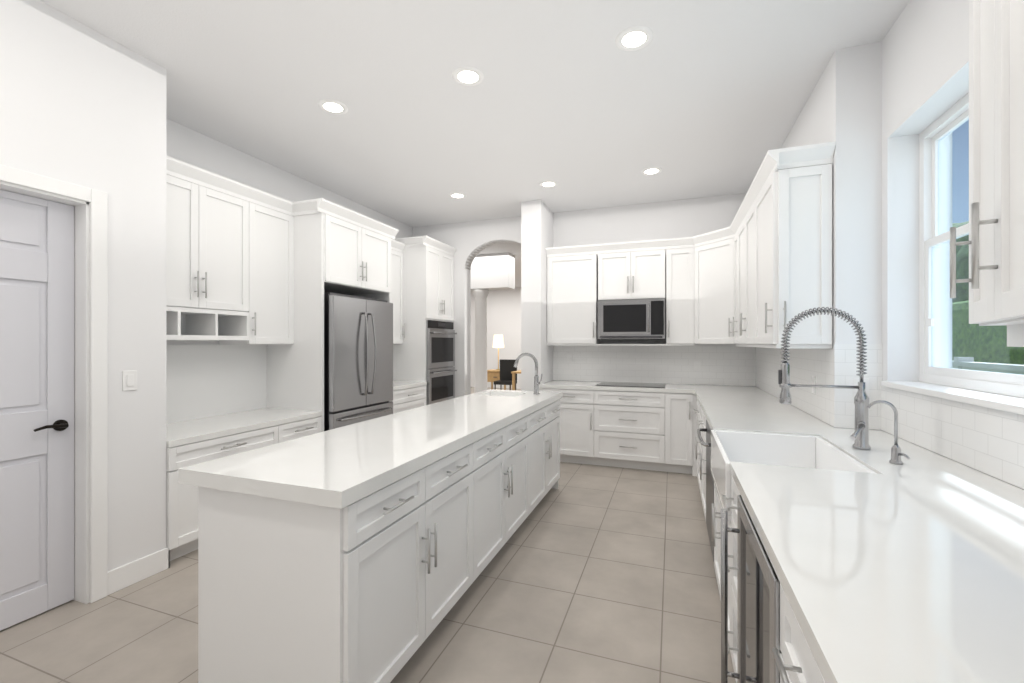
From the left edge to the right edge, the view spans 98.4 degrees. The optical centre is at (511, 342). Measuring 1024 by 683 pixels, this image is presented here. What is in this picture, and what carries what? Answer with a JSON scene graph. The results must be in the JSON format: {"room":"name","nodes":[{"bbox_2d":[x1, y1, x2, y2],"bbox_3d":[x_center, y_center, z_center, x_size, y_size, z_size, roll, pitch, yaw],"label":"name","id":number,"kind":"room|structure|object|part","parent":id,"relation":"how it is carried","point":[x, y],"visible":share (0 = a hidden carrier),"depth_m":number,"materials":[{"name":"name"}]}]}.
{"room":"kitchen","nodes":[
{"label":"kitchen","id":0,"kind":"room"},
{"bbox_2d":[0,0,165,602],"bbox_3d":[-3.226,-0.150,1.253,0.980,3.120,3.560,0,0,20],"label":"wall","id":1,"kind":"structure","parent":0,"point":[81,104],"depth_m":2.52,"materials":[{"name":"white paint"}]},
{"bbox_2d":[0,189,73,630],"bbox_3d":[-2.505,0.328,2.066,0.102,2.148,0.732,0,0,20],"label":"pantry door","id":2,"kind":"structure","parent":1,"relation":"in","point":[36,406],"depth_m":2.27,"materials":[{"name":"white wood"}]},
{"bbox_2d":[0,164,107,603],"bbox_3d":[-2.480,0.287,2.057,0.165,2.245,0.910,0,0,20],"label":"door frame","id":3,"kind":"structure","parent":1,"relation":"attached to","point":[91,399],"depth_m":2.40,"materials":[{"name":"white wood"}]},
{"bbox_2d":[122,370,136,390],"bbox_3d":[-2.223,0.220,2.570,0.009,0.116,0.072,0,0,20],"label":"switch plate","id":4,"kind":"object","parent":1,"relation":"attached to","point":[129,380],"visible":1,"depth_m":2.56,"materials":[{"name":"white plastic"}]},
{"bbox_2d":[108,547,169,594],"bbox_3d":[-3.062,1.345,1.201,0.664,0.130,3.574,0,0,20],"label":"baseboard","id":5,"kind":"structure","parent":1,"relation":"attached to","point":[130,573],"depth_m":2.60,"materials":[{"name":"white wood"}]},
{"bbox_2d":[166,118,411,344],"bbox_3d":[-2.279,-0.150,4.824,0.330,3.120,3.800,0,0,20],"label":"wall","id":6,"kind":"structure","parent":0,"point":[192,147],"depth_m":3.97,"materials":[{"name":"white paint"}]},
{"bbox_2d":[166,156,253,315],"bbox_3d":[-2.465,-0.762,3.308,0.347,1.023,0.818,0,0,20],"label":"upper cabinet","id":7,"kind":"object","parent":6,"relation":"attached to","point":[229,261],"depth_m":3.32,"materials":[{"name":"white wood"}]},
{"bbox_2d":[166,344,266,423],"bbox_3d":[-2.545,0.315,3.582,0.009,0.600,1.277,0,0,20],"label":"backsplash","id":8,"kind":"structure","parent":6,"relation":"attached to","point":[203,381],"depth_m":3.70,"materials":[{"name":"white"}]},
{"bbox_2d":[210,188,293,344],"bbox_3d":[-2.257,-0.629,3.882,0.347,1.288,0.517,0,0,20],"label":"upper cabinet","id":9,"kind":"object","parent":6,"relation":"attached to","point":[272,322],"depth_m":3.82,"materials":[{"name":"white wood"}]},
{"bbox_2d":[292,198,398,294],"bbox_3d":[-1.813,-0.911,4.549,0.727,0.723,1.156,0,0,20],"label":"upper cabinet","id":10,"kind":"object","parent":6,"relation":"attached to","point":[357,253],"visible":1,"depth_m":4.35,"materials":[{"name":"white wood"}]},
{"bbox_2d":[391,239,404,343],"bbox_3d":[-1.674,-0.629,5.434,0.387,1.288,0.720,0,0,20],"label":"upper cabinet","id":11,"kind":"object","parent":6,"relation":"attached to","point":[397,248],"visible":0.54,"depth_m":5.62,"materials":[{"name":"white wood"}]},
{"bbox_2d":[0,387,735,682],"bbox_3d":[-1.650,1.460,6.606,10.400,0.100,15.100,0,0,20],"label":"floor","id":12,"kind":"structure","parent":0,"point":[596,574],"depth_m":2.29,"materials":[{"name":"tile"}]},
{"bbox_2d":[166,423,285,560],"bbox_3d":[-2.305,1.032,3.280,0.666,0.756,0.874,0,0,20],"label":"base cabinet","id":13,"kind":"object","parent":12,"relation":"on","point":[181,519],"depth_m":2.90,"materials":[{"name":"white wood"}]},
{"bbox_2d":[166,408,321,447],"bbox_3d":[-2.236,0.635,3.470,0.667,0.040,1.277,0,0,20],"label":"countertop","id":14,"kind":"structure","parent":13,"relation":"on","point":[190,431],"depth_m":3.36,"materials":[{"name":"white stone"}]},
{"bbox_2d":[286,416,320,440],"bbox_3d":[-2.106,1.032,3.828,0.666,0.756,0.517,0,0,20],"label":"base cabinet","id":15,"kind":"object","parent":12,"relation":"on","point":[301,428],"depth_m":3.76,"materials":[{"name":"white wood"}]},
{"bbox_2d":[267,213,390,431],"bbox_3d":[-1.842,0.122,4.559,0.667,2.575,1.040,0,0,20],"label":"panel","id":16,"kind":"object","parent":12,"relation":"on","point":[295,375],"visible":0.29,"depth_m":4.02,"materials":[{"name":"white wood"}]},
{"bbox_2d":[324,292,392,430],"bbox_3d":[-1.757,0.475,4.523,0.796,1.870,0.910,0,0,20],"label":"refrigerator","id":17,"kind":"object","parent":12,"relation":"on","point":[358,359],"visible":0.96,"depth_m":4.27,"materials":[{"name":"grey metal"}]},
{"bbox_2d":[178,389,561,682],"bbox_3d":[-0.378,0.945,2.982,0.800,0.930,3.050,0,0,20],"label":"kitchen island","id":18,"kind":"object","parent":12,"relation":"on","point":[373,587],"depth_m":1.67,"materials":[{"name":"white wood"}]},
{"bbox_3d":[-0.392,0.565,2.987,0.770,0.170,3.050,0,0,20],"label":"kitchen island top","id":19,"kind":"part","parent":18,"relation":"part of","materials":[{"name":"white stone"}]},
{"bbox_2d":[513,353,542,393],"bbox_3d":[0.151,0.287,4.156,0.298,0.385,0.062,0,0,20],"label":"island faucet","id":20,"kind":"object","parent":18,"relation":"on","point":[536,383],"visible":1,"depth_m":4.12,"materials":[{"name":"silver metal"}]},
{"bbox_2d":[391,381,426,413],"bbox_3d":[-1.514,0.953,5.376,0.727,0.915,0.720,0,0,20],"label":"base cabinet","id":21,"kind":"object","parent":12,"relation":"on","point":[408,398],"depth_m":5.26,"materials":[{"name":"white wood"}]},
{"bbox_3d":[-1.530,0.515,5.382,0.692,0.040,0.720,0,0,20],"label":"top of the run of cabinets","id":22,"kind":"part","parent":21,"relation":"part of","materials":[{"name":"white stone"}]},
{"bbox_2d":[393,236,456,404],"bbox_3d":[-1.251,0.034,6.036,0.773,2.753,0.815,0,0,20],"label":"tall cabinet","id":23,"kind":"object","parent":12,"relation":"on","point":[424,351],"visible":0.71,"depth_m":5.71,"materials":[{"name":"white wood"}]},
{"bbox_2d":[472,289,488,392],"bbox_3d":[-0.615,0.180,8.731,0.340,2.460,0.340,0,0,20],"label":"column","id":24,"kind":"structure","parent":12,"relation":"on","point":[480,364],"depth_m":8.62,"materials":[{"name":"white paint"}]},
{"bbox_2d":[487,369,509,389],"bbox_3d":[-0.355,1.060,11.505,0.560,0.700,0.445,0,0,20],"label":"side table","id":25,"kind":"object","parent":12,"relation":"on","point":[493,375],"visible":0.4,"depth_m":11.35,"materials":[{"name":"brown wood"}]},
{"bbox_2d":[493,335,503,369],"bbox_3d":[-0.354,0.250,11.508,0.300,0.920,0.300,0,0,20],"label":"light","id":26,"kind":"object","parent":25,"relation":"on","point":[498,342],"visible":0.9,"depth_m":11.40,"materials":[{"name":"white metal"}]},
{"bbox_2d":[494,359,516,389],"bbox_3d":[-0.155,0.910,10.590,0.440,1.000,0.450,0,0,20],"label":"chair","id":27,"kind":"object","parent":12,"relation":"on","point":[507,368],"visible":0.71,"depth_m":10.73,"materials":[{"name":"black leather"}]},
{"bbox_2d":[511,370,520,389],"bbox_3d":[0.758,1.040,10.467,1.300,0.740,1.000,0,0,20],"label":"table","id":28,"kind":"object","parent":12,"relation":"on","point":[513,377],"visible":0.21,"depth_m":10.22,"materials":[{"name":"brown wood"}]},
{"bbox_2d":[540,388,595,464],"bbox_3d":[0.737,0.973,5.410,0.637,0.876,0.637,0,0,20],"label":"base cabinet","id":29,"kind":"object","parent":12,"relation":"on","point":[577,415],"depth_m":5.08,"materials":[{"name":"white wood"}]},
{"bbox_2d":[596,390,671,471],"bbox_3d":[1.394,0.973,5.172,0.873,0.876,0.637,0,0,20],"label":"base cabinet","id":30,"kind":"object","parent":12,"relation":"on","point":[655,431],"depth_m":4.86,"materials":[{"name":"white wood"}]},
{"bbox_2d":[540,380,695,393],"bbox_3d":[1.227,0.515,5.230,1.680,0.040,0.642,0,0,20],"label":"countertop","id":31,"kind":"structure","parent":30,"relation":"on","point":[555,384],"depth_m":4.99,"materials":[{"name":"white stone"}]},
{"bbox_2d":[596,382,665,387],"bbox_3d":[1.401,0.491,5.193,0.760,0.006,0.480,0,0,20],"label":"cooktop","id":32,"kind":"object","parent":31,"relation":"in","point":[631,384],"visible":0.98,"depth_m":5.16,"materials":[{"name":"black glass"}]},
{"bbox_2d":[672,393,696,475],"bbox_3d":[1.901,0.973,4.989,0.320,0.876,0.637,0,0,20],"label":"base cabinet","id":33,"kind":"object","parent":12,"relation":"on","point":[684,418],"depth_m":4.69,"materials":[{"name":"white wood"}]},
{"bbox_2d":[694,400,698,478],"bbox_3d":[1.991,0.973,3.843,0.668,0.876,0.657,0,0,20],"label":"base cabinet","id":34,"kind":"object","parent":12,"relation":"on","point":[696,411],"depth_m":4.21,"materials":[{"name":"white wood"}]},
{"bbox_2d":[698,404,705,520],"bbox_3d":[1.806,0.973,3.333,0.668,0.876,0.657,0,0,20],"label":"base cabinet","id":35,"kind":"object","parent":12,"relation":"on","point":[701,417],"depth_m":3.59,"materials":[{"name":"white wood"}]},
{"bbox_2d":[697,420,713,560],"bbox_3d":[1.558,0.974,2.754,0.740,0.872,0.600,0,0,20],"label":"dishwasher","id":36,"kind":"object","parent":12,"relation":"on","point":[709,487],"visible":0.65,"depth_m":2.85,"materials":[{"name":"grey metal"}]},
{"bbox_2d":[712,484,725,599],"bbox_3d":[1.354,1.080,2.084,0.668,0.661,0.800,0,0,20],"label":"base cabinet","id":37,"kind":"object","parent":12,"relation":"on","point":[716,506],"depth_m":2.39,"materials":[{"name":"white wood"}]},
{"bbox_2d":[726,475,739,682],"bbox_3d":[1.183,0.973,1.612,0.668,0.876,0.316,0,0,20],"label":"base cabinet","id":38,"kind":"object","parent":12,"relation":"on","point":[732,537],"depth_m":1.77,"materials":[{"name":"white wood"}]},
{"bbox_2d":[692,385,1023,682],"bbox_3d":[1.390,0.515,1.867,0.890,0.040,6.857,0,0,20],"label":"countertop","id":39,"kind":"structure","parent":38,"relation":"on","point":[911,570],"depth_m":1.05,"materials":[{"name":"white stone"}]},
{"bbox_2d":[711,430,876,520],"bbox_3d":[1.274,0.624,2.112,0.534,0.242,0.752,0,0,20],"label":"sink","id":40,"kind":"object","parent":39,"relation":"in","point":[803,451],"visible":0.48,"depth_m":2.39,"materials":[{"name":"white ceramic"}]},
{"bbox_2d":[778,307,870,449],"bbox_3d":[1.473,0.161,2.065,0.374,0.666,0.181,0,0,20],"label":"faucet","id":41,"kind":"object","parent":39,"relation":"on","point":[860,435],"visible":1,"depth_m":2.07,"materials":[{"name":"silver metal"}]},
{"bbox_2d":[867,400,909,464],"bbox_3d":[1.533,0.366,1.806,0.122,0.256,0.084,0,0,20],"label":"filter faucet","id":42,"kind":"object","parent":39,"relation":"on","point":[896,454],"visible":1,"depth_m":1.81,"materials":[{"name":"silver metal"}]},
{"bbox_2d":[721,495,781,682],"bbox_3d":[0.994,0.974,1.188,0.733,0.872,0.604,0,0,20],"label":"beverage cooler","id":43,"kind":"object","parent":12,"relation":"on","point":[758,611],"visible":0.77,"depth_m":1.36,"materials":[{"name":"grey metal"}]},
{"bbox_2d":[772,583,824,682],"bbox_3d":[0.833,0.973,0.647,0.668,0.876,0.516,0,0,20],"label":"base cabinet","id":44,"kind":"object","parent":12,"relation":"on","point":[796,661],"depth_m":0.88,"materials":[{"name":"white wood"}]},
{"bbox_2d":[40,0,909,286],"bbox_3d":[-1.650,-1.760,6.606,10.400,0.100,15.100,0,0,20],"label":"ceiling","id":45,"kind":"structure","parent":0,"point":[693,99],"depth_m":2.97,"materials":[{"name":"white paint"}]},
{"bbox_2d":[318,99,347,114],"bbox_3d":[-1.297,-1.707,3.203,0.206,0.006,0.206,0,0,20],"label":"recessed light","id":46,"kind":"object","parent":45,"relation":"in","point":[332,106],"visible":1,"depth_m":3.19,"materials":[{"name":"white plastic"}]},
{"bbox_2d":[449,193,465,198],"bbox_3d":[-0.631,-1.707,5.131,0.206,0.006,0.206,0,0,20],"label":"recessed light","id":47,"kind":"object","parent":45,"relation":"in","point":[457,195],"visible":1,"depth_m":5.12,"materials":[{"name":"white plastic"}]},
{"bbox_2d":[452,66,483,85],"bbox_3d":[-0.282,-1.707,2.835,0.206,0.006,0.206,0,0,20],"label":"recessed light","id":48,"kind":"object","parent":45,"relation":"in","point":[468,76],"visible":1,"depth_m":2.83,"materials":[{"name":"white plastic"}]},
{"bbox_2d":[471,252,514,290],"bbox_3d":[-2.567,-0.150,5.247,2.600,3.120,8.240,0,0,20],"label":"beam","id":49,"kind":"structure","parent":45,"relation":"attached to","point":[493,271],"depth_m":8.48,"materials":[{"name":"white paint"}]},
{"bbox_2d":[539,181,557,187],"bbox_3d":[0.394,-1.707,4.760,0.206,0.006,0.206,0,0,20],"label":"recessed light","id":50,"kind":"object","parent":45,"relation":"in","point":[547,184],"visible":1,"depth_m":4.76,"materials":[{"name":"white plastic"}]},
{"bbox_2d":[615,26,652,50],"bbox_3d":[0.687,-1.707,2.485,0.206,0.006,0.206,0,0,20],"label":"recessed light","id":51,"kind":"object","parent":45,"relation":"in","point":[633,38],"visible":1,"depth_m":2.48,"materials":[{"name":"white plastic"}]},
{"bbox_2d":[641,167,661,174],"bbox_3d":[1.391,-1.707,4.399,0.206,0.006,0.206,0,0,20],"label":"recessed light","id":52,"kind":"object","parent":45,"relation":"in","point":[652,171],"visible":1,"depth_m":4.40,"materials":[{"name":"white plastic"}]},
{"bbox_2d":[471,287,520,388],"bbox_3d":[0.818,-0.150,13.423,10.400,3.120,0.200,0,0,20],"label":"wall","id":53,"kind":"structure","parent":0,"point":[504,313],"depth_m":13.71,"materials":[{"name":"white paint"}]},
{"bbox_2d":[521,200,552,390],"bbox_3d":[0.362,-0.150,5.686,0.250,3.120,0.780,0,0,20],"label":"wall","id":54,"kind":"structure","parent":0,"point":[536,228],"depth_m":5.33,"materials":[{"name":"white paint"}]},
{"bbox_2d":[412,193,746,397],"bbox_3d":[0.762,-0.150,5.850,5.350,3.120,0.200,0,0,20],"label":"wall","id":55,"kind":"structure","parent":0,"point":[672,219],"depth_m":5.69,"materials":[{"name":"white paint"}]},
{"bbox_2d":[546,245,601,344],"bbox_3d":[0.777,-0.579,5.550,0.618,1.188,0.348,0,0,20],"label":"upper cabinet","id":56,"kind":"object","parent":55,"relation":"attached to","point":[582,280],"depth_m":5.39,"materials":[{"name":"white wood"}]},
{"bbox_2d":[598,239,665,300],"bbox_3d":[1.444,-0.839,5.309,0.760,0.668,0.348,0,0,20],"label":"upper cabinet","id":57,"kind":"object","parent":55,"relation":"attached to","point":[631,269],"depth_m":5.14,"materials":[{"name":"white wood"}]},
{"bbox_2d":[598,298,665,338],"bbox_3d":[1.429,-0.274,5.269,0.756,0.457,0.438,0,0,20],"label":"microwave","id":58,"kind":"object","parent":57,"relation":"attached to","point":[633,319],"visible":1,"depth_m":5.09,"materials":[{"name":"silver metal"}]},
{"bbox_2d":[553,346,752,385],"bbox_3d":[1.643,0.266,5.420,2.340,0.455,0.008,0,0,20],"label":"backsplash","id":59,"kind":"structure","parent":55,"relation":"attached to","point":[719,365],"depth_m":5.37,"materials":[{"name":"tile"}]},
{"bbox_2d":[658,237,693,344],"bbox_3d":[1.917,-0.579,5.138,0.361,1.188,0.348,0,0,20],"label":"upper cabinet","id":60,"kind":"object","parent":55,"relation":"attached to","point":[679,251],"depth_m":4.97,"materials":[{"name":"white wood"}]},
{"bbox_2d":[781,41,881,429],"bbox_3d":[2.567,-0.150,3.713,0.500,3.120,2.590,0,0,20],"label":"wall","id":61,"kind":"structure","parent":0,"point":[842,108],"depth_m":2.55,"materials":[{"name":"white paint"}]},
{"bbox_2d":[734,193,749,344],"bbox_3d":[2.137,-0.579,3.720,0.308,1.188,1.024,0,0,20],"label":"upper cabinet","id":62,"kind":"object","parent":61,"relation":"attached to","point":[741,223],"depth_m":3.95,"materials":[{"name":"white wood"}]},
{"bbox_2d":[750,141,835,348],"bbox_3d":[1.881,-0.579,3.013,0.308,1.188,0.706,0,0,20],"label":"upper cabinet","id":63,"kind":"object","parent":61,"relation":"attached to","point":[754,227],"depth_m":2.90,"materials":[{"name":"white wood"}]},
{"bbox_2d":[778,164,831,343],"bbox_3d":[1.761,-0.525,2.649,0.277,1.069,0.060,0,0,20],"label":"door","id":64,"kind":"structure","parent":63,"relation":"attached to","point":[804,238],"depth_m":2.67,"materials":[{"name":"white wood"}]},
{"bbox_2d":[753,344,840,427],"bbox_3d":[2.327,0.251,3.796,0.008,0.485,2.598,0,0,20],"label":"backsplash","id":65,"kind":"structure","parent":61,"relation":"attached to","point":[824,364],"depth_m":3.07,"materials":[{"name":"tile"}]},
{"bbox_2d":[812,376,815,393],"bbox_3d":[2.009,0.280,2.942,0.009,0.114,0.070,0,0,20],"label":"electrical outlet","id":66,"kind":"object","parent":65,"relation":"attached to","point":[814,383],"visible":0.77,"depth_m":2.92,"materials":[{"name":"white plastic"}]},
{"bbox_3d":[2.341,-0.525,4.798,0.657,1.080,0.697,0,0,20],"label":"upper cabinet","id":67,"kind":"object","parent":61,"relation":"attached to","visible":0},
{"bbox_2d":[693,227,734,343],"bbox_3d":[2.124,-0.582,4.680,0.060,1.182,0.523,0,0,-25],"label":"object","id":68,"kind":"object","parent":67,"relation":"attached to","point":[713,291],"depth_m":4.68,"materials":[{"name":"white wood"}]},
{"bbox_2d":[882,0,968,381],"bbox_3d":[1.418,-0.150,0.215,0.280,3.120,4.770,0,0,20],"label":"wall","id":69,"kind":"structure","parent":0,"point":[925,64],"depth_m":2.36,"materials":[{"name":"white paint"}]},
{"bbox_2d":[873,344,1023,488],"bbox_3d":[1.368,0.251,0.499,0.008,0.485,4.270,0,0,20],"label":"backsplash","id":70,"kind":"structure","parent":69,"relation":"attached to","point":[989,441],"depth_m":1.83,"materials":[{"name":"tile"}]},
{"bbox_2d":[854,378,868,396],"bbox_3d":[2.000,0.260,2.528,0.070,0.114,0.009,0,0,20],"label":"light switch","id":71,"kind":"object","parent":70,"relation":"attached to","point":[857,380],"visible":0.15,"depth_m":2.52,"materials":[{"name":"white plastic"}]},
{"bbox_2d":[881,93,1023,414],"bbox_3d":[1.962,-0.446,1.747,0.320,1.369,1.380,0,0,20],"label":"window","id":72,"kind":"structure","parent":69,"relation":"in","point":[999,391],"depth_m":2.30,"materials":[{"name":"white wood"}]},
{"bbox_2d":[931,118,1023,374],"bbox_3d":[2.002,-0.465,1.732,0.033,1.180,1.230,0,0,20],"label":"window panel","id":73,"kind":"object","parent":72,"relation":"attached to","point":[960,277],"visible":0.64,"depth_m":2.12,"materials":[{"name":"clear glass"}]},
{"bbox_2d":[950,0,1023,346],"bbox_3d":[0.876,-0.565,0.392,0.480,1.150,1.700,0,0,37],"label":"upper cabinet","id":74,"kind":"object","parent":69,"relation":"attached to","point":[995,243],"depth_m":0.97,"materials":[{"name":"white wood"}]},
{"label":"outside","id":75,"kind":"structure","parent":0,"visible":0},
{"bbox_3d":[16.124,1.495,-1.583,28.600,0.130,24.000,0,0,20],"label":"ground","id":76,"kind":"structure","parent":75,"visible":0},
{"bbox_2d":[952,221,968,302],"bbox_3d":[11.453,-1.235,4.186,6.141,5.290,31.114,0,0,20],"label":"trees","id":77,"kind":"object","parent":76,"relation":"on","point":[964,263],"depth_m":11.32,"materials":[{"name":"green plant"}]},
{"bbox_2d":[952,357,1023,374],"bbox_3d":[4.784,0.800,2.522,0.180,1.220,20.000,0,0,20],"label":"fence","id":78,"kind":"object","parent":76,"relation":"on","point":[989,366],"depth_m":5.35,"materials":[{"name":"white"}]},
{"bbox_2d":[952,300,1023,364],"bbox_3d":[6.403,0.360,2.999,1.200,2.100,26.000,0,0,20],"label":"hedge","id":79,"kind":"object","parent":76,"relation":"on","point":[978,336],"depth_m":6.72,"materials":[{"name":"green plant"}]}
]}

